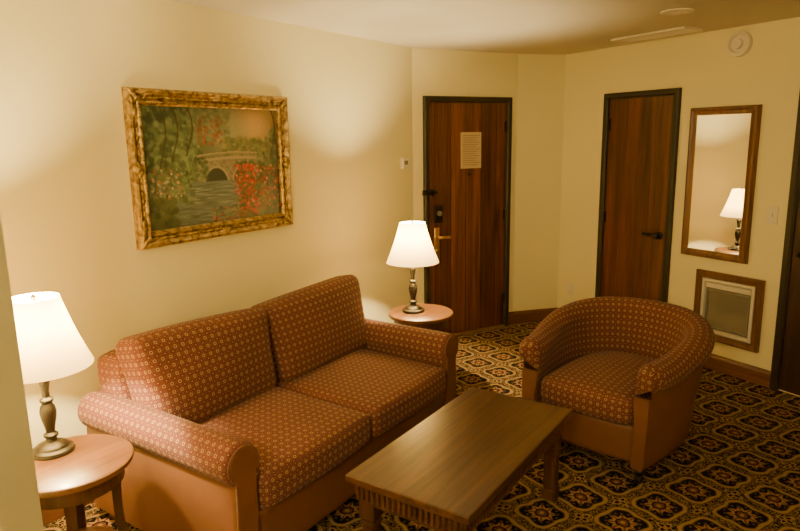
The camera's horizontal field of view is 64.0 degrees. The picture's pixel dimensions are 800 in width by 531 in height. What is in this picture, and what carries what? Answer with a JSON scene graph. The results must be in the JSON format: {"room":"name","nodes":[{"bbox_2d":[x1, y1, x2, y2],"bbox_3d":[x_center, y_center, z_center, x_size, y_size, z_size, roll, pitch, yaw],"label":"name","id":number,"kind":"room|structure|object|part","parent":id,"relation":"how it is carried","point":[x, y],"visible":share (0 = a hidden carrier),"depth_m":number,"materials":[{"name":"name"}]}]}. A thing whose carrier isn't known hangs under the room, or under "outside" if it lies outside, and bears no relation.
{"room":"hotel room","nodes":[
{"label":"hotel room","id":0,"kind":"room"},
{"bbox_2d":[0,214,43,530],"bbox_3d":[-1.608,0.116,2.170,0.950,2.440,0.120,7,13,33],"label":"wall","id":1,"kind":"structure","parent":0,"point":[17,355],"depth_m":1.99,"materials":[{"name":"beige paint"}]},
{"bbox_2d":[0,0,413,447],"bbox_3d":[-0.954,-0.236,3.893,0.120,2.440,3.730,7,13,33],"label":"wall","id":2,"kind":"structure","parent":0,"point":[66,209],"depth_m":3.32,"materials":[{"name":"beige paint"}]},
{"bbox_2d":[41,500,94,526],"bbox_3d":[-0.862,0.904,4.105,0.018,0.118,3.590,7,13,33],"label":"baseboard","id":3,"kind":"structure","parent":2,"relation":"attached to","point":[48,516],"depth_m":2.98,"materials":[{"name":"brown wood"}]},
{"bbox_2d":[121,87,292,249],"bbox_3d":[-1.010,-0.561,3.596,0.051,0.795,1.105,7,13,33],"label":"framed painting","id":4,"kind":"object","parent":2,"relation":"attached to","point":[203,165],"visible":1,"depth_m":3.52,"materials":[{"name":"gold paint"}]},
{"bbox_2d":[400,157,409,168],"bbox_3d":[0.045,-0.825,5.165,0.031,0.090,0.110,7,13,33],"label":"thermostat","id":5,"kind":"object","parent":2,"relation":"attached to","point":[404,162],"visible":1,"depth_m":5.14,"materials":[{"name":"white plastic"}]},
{"bbox_2d":[43,321,799,530],"bbox_3d":[0.122,1.337,2.145,3.884,0.001,8.370,7,13,33],"label":"floor","id":6,"kind":"structure","parent":0,"point":[736,467],"depth_m":3.28,"materials":[{"name":"carpet"}]},
{"bbox_2d":[34,434,133,530],"bbox_3d":[-1.242,1.009,2.469,0.450,0.560,0.450,7,13,33],"label":"round side table","id":7,"kind":"object","parent":6,"relation":"on","point":[97,463],"visible":0.61,"depth_m":2.37,"materials":[{"name":"brown wood"}]},
{"bbox_2d":[12,292,93,460],"bbox_3d":[-1.353,0.413,2.426,0.357,0.628,0.357,7,13,33],"label":"table lamp","id":8,"kind":"object","parent":7,"relation":"on","point":[51,347],"visible":0.93,"depth_m":2.33,"materials":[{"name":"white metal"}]},
{"bbox_3d":[-1.355,0.251,2.394,0.357,0.270,0.357,7,13,33],"label":"lamp shade","id":9,"kind":"part","parent":8,"relation":"part of","materials":[{"name":"white fabric"}]},
{"bbox_2d":[79,526,115,530],"bbox_3d":[-1.241,1.106,2.488,0.290,0.022,0.290,7,13,33],"label":"shelf","id":10,"kind":"object","parent":7,"relation":"attached to","point":[81,528],"depth_m":2.61,"materials":[{"name":"brown wood"}]},
{"bbox_2d":[77,275,458,530],"bbox_3d":[-0.548,0.649,3.351,1.049,0.902,1.771,7,13,33],"label":"sofa","id":11,"kind":"object","parent":6,"relation":"on","point":[257,417],"visible":0.99,"depth_m":2.92,"materials":[{"name":"fabric"}]},
{"bbox_3d":[-0.887,0.621,3.577,0.200,0.700,1.560,3,11,34],"label":"frame","id":12,"kind":"part","parent":11,"relation":"part of","materials":[{"name":"fabric"}]},
{"bbox_3d":[-1.002,0.894,2.729,0.992,0.556,0.172,7,13,33],"label":"arm","id":13,"kind":"part","parent":11,"relation":"part of","materials":[{"name":"fabric"}]},
{"bbox_2d":[115,308,276,422],"bbox_3d":[-0.948,0.493,3.119,0.290,0.486,0.786,-8,5,35],"label":"cushion","id":14,"kind":"object","parent":11,"relation":"on","point":[209,369],"depth_m":2.96,"materials":[{"name":"fabric"}]},
{"bbox_3d":[-0.604,0.952,2.469,0.050,0.552,0.144,7,13,33],"label":"arm panel","id":15,"kind":"part","parent":11,"relation":"part of","materials":[{"name":"beige leather"}]},
{"bbox_2d":[198,386,370,508],"bbox_3d":[-0.636,0.806,2.995,0.772,0.196,0.726,8,14,33],"label":"seat cushion","id":16,"kind":"object","parent":11,"relation":"on","point":[301,438],"depth_m":2.88,"materials":[{"name":"fabric"}]},
{"bbox_2d":[250,275,366,381],"bbox_3d":[-0.508,0.359,3.761,0.292,0.486,0.818,-8,5,35],"label":"cushion","id":17,"kind":"object","parent":11,"relation":"on","point":[315,329],"depth_m":3.60,"materials":[{"name":"fabric"}]},
{"bbox_3d":[-0.514,0.923,3.385,0.880,0.250,1.490,7,13,33],"label":"rail","id":18,"kind":"part","parent":11,"relation":"part of","materials":[{"name":"brown fabric"}]},
{"bbox_2d":[275,349,445,437],"bbox_3d":[-0.229,0.682,3.589,0.772,0.196,0.726,8,14,33],"label":"seat cushion","id":19,"kind":"object","parent":11,"relation":"on","point":[394,387],"depth_m":3.43,"materials":[{"name":"fabric"}]},
{"bbox_3d":[-0.112,0.623,4.030,0.992,0.556,0.172,7,13,33],"label":"arm","id":20,"kind":"part","parent":11,"relation":"part of","materials":[{"name":"fabric"}]},
{"bbox_3d":[0.286,0.680,3.770,0.050,0.552,0.144,7,13,33],"label":"arm panel","id":21,"kind":"part","parent":11,"relation":"part of","materials":[{"name":"beige leather"}]},
{"bbox_2d":[388,304,452,331],"bbox_3d":[0.146,0.592,4.463,0.450,0.560,0.450,7,13,33],"label":"round side table","id":22,"kind":"object","parent":6,"relation":"on","point":[434,317],"visible":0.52,"depth_m":4.30,"materials":[{"name":"brown wood"}]},
{"bbox_2d":[386,221,438,313],"bbox_3d":[0.087,0.007,4.362,0.357,0.628,0.357,7,13,33],"label":"table lamp","id":23,"kind":"object","parent":22,"relation":"on","point":[412,247],"visible":1,"depth_m":4.23,"materials":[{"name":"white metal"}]},
{"bbox_3d":[0.085,-0.155,4.330,0.357,0.270,0.357,7,13,33],"label":"lamp shade","id":24,"kind":"part","parent":23,"relation":"part of","materials":[{"name":"white fabric"}]},
{"bbox_2d":[345,387,572,530],"bbox_3d":[0.309,0.971,2.820,0.545,0.450,1.060,7,13,33],"label":"coffee table","id":25,"kind":"object","parent":6,"relation":"on","point":[449,471],"visible":1,"depth_m":2.61,"materials":[{"name":"brown wood"}]},
{"bbox_3d":[0.306,0.789,2.784,0.509,0.017,1.024,7,13,33],"label":"moulding","id":26,"kind":"part","parent":25,"relation":"part of","materials":[{"name":"brown wood"}]},
{"bbox_3d":[0.306,0.826,2.791,0.493,0.057,1.008,7,13,33],"label":"dentil moulding","id":27,"kind":"part","parent":25,"relation":"part of","materials":[{"name":"brown wood"}]},
{"bbox_2d":[452,325,504,334],"bbox_3d":[0.619,0.600,5.799,0.785,0.012,0.050,-7,13,-27],"label":"threshold","id":28,"kind":"object","parent":6,"relation":"on","point":[497,326],"visible":0.56,"depth_m":5.84,"materials":[{"name":"brown wood"}]},
{"bbox_2d":[519,296,714,483],"bbox_3d":[1.254,0.639,3.664,0.941,0.744,0.968,9,15,42],"label":"barrel armchair","id":29,"kind":"object","parent":6,"relation":"on","point":[628,370],"visible":0.97,"depth_m":3.43,"materials":[{"name":"fabric"}]},
{"bbox_3d":[0.722,0.757,3.560,0.089,0.380,0.020,6,13,32],"label":"post","id":30,"kind":"part","parent":29,"relation":"part of","materials":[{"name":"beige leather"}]},
{"bbox_2d":[541,351,655,425],"bbox_3d":[1.184,0.659,3.589,0.535,0.211,0.730,9,15,42],"label":"seat cushion","id":31,"kind":"object","parent":29,"relation":"on","point":[599,387],"depth_m":3.38,"materials":[{"name":"fabric"}]},
{"bbox_3d":[1.179,0.831,3.149,0.020,0.380,0.089,-9,14,-37],"label":"post","id":32,"kind":"part","parent":29,"relation":"part of","materials":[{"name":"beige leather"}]},
{"bbox_2d":[412,48,517,311],"bbox_3d":[0.566,-0.606,5.639,1.084,2.440,0.120,-7,13,-27],"label":"wall","id":33,"kind":"structure","parent":0,"point":[435,72],"depth_m":5.38,"materials":[{"name":"beige paint"}]},
{"bbox_2d":[422,96,511,325],"bbox_3d":[0.600,-0.411,5.605,0.885,2.070,0.036,-7,13,-27],"label":"door frame","id":34,"kind":"structure","parent":33,"relation":"attached to","point":[426,99],"depth_m":5.51,"materials":[{"name":"black wood"}]},
{"bbox_2d":[429,102,506,333],"bbox_3d":[0.596,-0.394,5.619,0.785,2.008,0.016,-7,13,-26],"label":"door slab","id":35,"kind":"structure","parent":33,"relation":"in","point":[467,279],"depth_m":5.61,"materials":[{"name":"brown wood"}]},
{"bbox_2d":[422,189,437,195],"bbox_3d":[0.250,-0.609,5.359,0.143,0.055,0.051,-7,13,-27],"label":"guard","id":36,"kind":"object","parent":35,"relation":"attached to","point":[431,192],"visible":1,"depth_m":5.34,"materials":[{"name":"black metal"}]},
{"bbox_2d":[433,205,442,222],"bbox_3d":[0.324,-0.435,5.439,0.080,0.150,0.037,-7,13,-27],"label":"lock","id":37,"kind":"object","parent":35,"relation":"attached to","point":[436,219],"visible":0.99,"depth_m":5.42,"materials":[{"name":"black metal"}]},
{"bbox_2d":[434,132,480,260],"bbox_3d":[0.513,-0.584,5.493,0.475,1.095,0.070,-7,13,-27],"label":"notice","id":38,"kind":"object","parent":35,"relation":"attached to","point":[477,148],"depth_m":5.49,"materials":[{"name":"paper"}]},
{"bbox_3d":[0.368,-0.176,5.494,0.134,0.300,0.070,-7,13,-27],"label":"brass lever handle","id":39,"kind":"part","parent":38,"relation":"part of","materials":[{"name":"gold metal"}]},
{"bbox_3d":[0.611,-0.990,5.503,0.210,0.305,0.005,-7,13,-27],"label":"notice frame","id":40,"kind":"part","parent":38,"relation":"part of","materials":[{"name":"paper"}]},
{"bbox_2d":[463,135,479,164],"bbox_3d":[0.612,-0.991,5.500,0.170,0.252,0.002,-7,13,-27],"label":"notice text","id":41,"kind":"object","parent":38,"relation":"attached to","point":[463,135],"visible":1,"depth_m":5.50},
{"bbox_2d":[502,121,507,302],"bbox_3d":[0.950,-0.464,5.771,0.032,1.640,0.027,-7,13,-27],"label":"hinges","id":42,"kind":"object","parent":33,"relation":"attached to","point":[506,122],"visible":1,"depth_m":5.76,"materials":[{"name":"black metal"}]},
{"bbox_2d":[508,311,513,324],"bbox_3d":[1.042,0.495,6.020,0.064,0.118,0.018,-7,13,-27],"label":"baseboard","id":43,"kind":"structure","parent":33,"relation":"attached to","point":[511,314],"depth_m":6.01,"materials":[{"name":"brown wood"}]},
{"bbox_2d":[171,0,799,54],"bbox_3d":[0.084,-1.056,1.671,3.884,0.001,8.370,7,13,33],"label":"ceiling","id":44,"kind":"structure","parent":0,"point":[551,27],"depth_m":3.91,"materials":[{"name":"paint"}]},
{"bbox_2d":[611,26,702,42],"bbox_3d":[1.831,-1.656,4.599,0.200,0.014,0.620,-7,13,-30],"label":"ceiling air vent","id":45,"kind":"object","parent":44,"relation":"attached to","point":[679,30],"depth_m":4.56,"materials":[{"name":"white metal"}]},
{"bbox_2d":[513,54,564,310],"bbox_3d":[1.278,-0.676,5.938,0.509,2.440,0.120,-4,12,-15],"label":"wall","id":46,"kind":"structure","parent":0,"point":[541,77],"depth_m":5.85,"materials":[{"name":"beige paint"}]},
{"bbox_2d":[513,307,556,323],"bbox_3d":[1.290,0.477,6.092,0.459,0.118,0.019,-4,12,-15],"label":"baseboard","id":47,"kind":"structure","parent":46,"relation":"attached to","point":[536,315],"depth_m":6.07,"materials":[{"name":"brown wood"}]},
{"bbox_2d":[660,8,694,15],"bbox_3d":[1.632,-1.484,3.762,0.190,0.020,0.190,7,13,33],"label":"sprinkler","id":48,"kind":"object","parent":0,"point":[678,11],"depth_m":3.73,"materials":[{"name":"beige metal"}]},
{"bbox_2d":[557,17,799,396],"bbox_3d":[2.429,-0.411,4.508,0.121,2.440,3.550,-7,13,-30],"label":"wall","id":49,"kind":"structure","parent":0,"point":[700,64],"depth_m":4.72,"materials":[{"name":"beige paint"}]},
{"bbox_2d":[568,282,573,294],"bbox_3d":[1.590,0.213,5.954,0.010,0.116,0.074,-7,13,-30],"label":"power outlet","id":50,"kind":"object","parent":49,"relation":"attached to","point":[570,284],"visible":1,"depth_m":5.95,"materials":[{"name":"white plastic"}]},
{"bbox_2d":[602,118,610,221],"bbox_3d":[1.749,-0.423,5.498,0.027,1.640,0.032,-7,13,-30],"label":"hinges","id":51,"kind":"object","parent":49,"relation":"attached to","point":[608,119],"visible":0.69,"depth_m":5.41,"materials":[{"name":"black metal"}]},
{"bbox_2d":[601,95,673,300],"bbox_3d":[1.923,-0.343,5.256,0.015,2.008,0.616,-7,13,-30],"label":"door slab","id":52,"kind":"structure","parent":49,"relation":"in","point":[639,134],"depth_m":5.20,"materials":[{"name":"brown wood"}]},
{"bbox_2d":[642,232,662,238],"bbox_3d":[1.996,-0.241,5.076,0.068,0.060,0.157,-7,13,-30],"label":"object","id":53,"kind":"structure","parent":52,"relation":"attached to","point":[658,235],"depth_m":5.04,"materials":[{"name":"black metal"}]},
{"bbox_2d":[595,88,681,302],"bbox_3d":[1.913,-0.360,5.247,0.036,2.070,0.716,-7,13,-30],"label":"door frame","id":54,"kind":"structure","parent":49,"relation":"attached to","point":[677,92],"depth_m":5.01,"materials":[{"name":"black wood"}]},
{"bbox_2d":[681,104,762,263],"bbox_3d":[2.274,-0.581,4.574,0.040,1.082,0.515,-7,13,-30],"label":"wall mirror","id":55,"kind":"object","parent":49,"relation":"attached to","point":[723,143],"visible":1,"depth_m":4.56,"materials":[{"name":"brown wood"}]},
{"bbox_3d":[2.279,-0.581,4.577,0.002,0.972,0.403,-8,13,-32],"label":"mirror glass panel","id":56,"kind":"part","parent":55,"relation":"part of","materials":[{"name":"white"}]},
{"bbox_2d":[693,269,765,352],"bbox_3d":[2.359,0.318,4.629,0.042,0.515,0.505,-7,13,-30],"label":"wall vent","id":57,"kind":"object","parent":49,"relation":"attached to","point":[732,305],"visible":0.94,"depth_m":4.60,"materials":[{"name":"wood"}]},
{"bbox_3d":[2.373,0.316,4.638,0.009,0.355,0.345,-7,13,-30],"label":"panel","id":58,"kind":"part","parent":57,"relation":"part of","materials":[{"name":"metal"}]},
{"bbox_2d":[703,353,770,387],"bbox_3d":[2.339,0.721,4.778,0.018,0.118,0.857,-7,13,-30],"label":"baseboard","id":59,"kind":"structure","parent":49,"relation":"attached to","point":[760,376],"depth_m":4.60,"materials":[{"name":"brown wood"}]},
{"bbox_2d":[726,31,752,56],"bbox_3d":[2.292,-1.500,4.332,0.046,0.170,0.170,-7,13,-30],"label":"fire alarm sounder","id":60,"kind":"object","parent":49,"relation":"attached to","point":[739,43],"visible":1,"depth_m":4.31,"materials":[{"name":"white plastic"}]},
{"bbox_2d":[766,206,778,224],"bbox_3d":[2.489,-0.337,4.283,0.018,0.120,0.074,-7,13,-30],"label":"light switch","id":61,"kind":"object","parent":49,"relation":"attached to","point":[772,211],"visible":1,"depth_m":4.28,"materials":[{"name":"white plastic"}]},
{"bbox_2d":[769,92,799,390],"bbox_3d":[2.760,-0.098,3.855,0.036,2.070,0.860,-7,13,-30],"label":"door frame","id":62,"kind":"structure","parent":49,"relation":"attached to","point":[795,172],"depth_m":4.21,"materials":[{"name":"black wood"}]},
{"bbox_2d":[778,185,799,395],"bbox_3d":[2.770,-0.081,3.865,0.014,2.008,0.760,-7,13,-30],"label":"door slab","id":63,"kind":"structure","parent":49,"relation":"in","point":[789,377],"depth_m":4.24,"materials":[{"name":"brown wood"}]}
]}

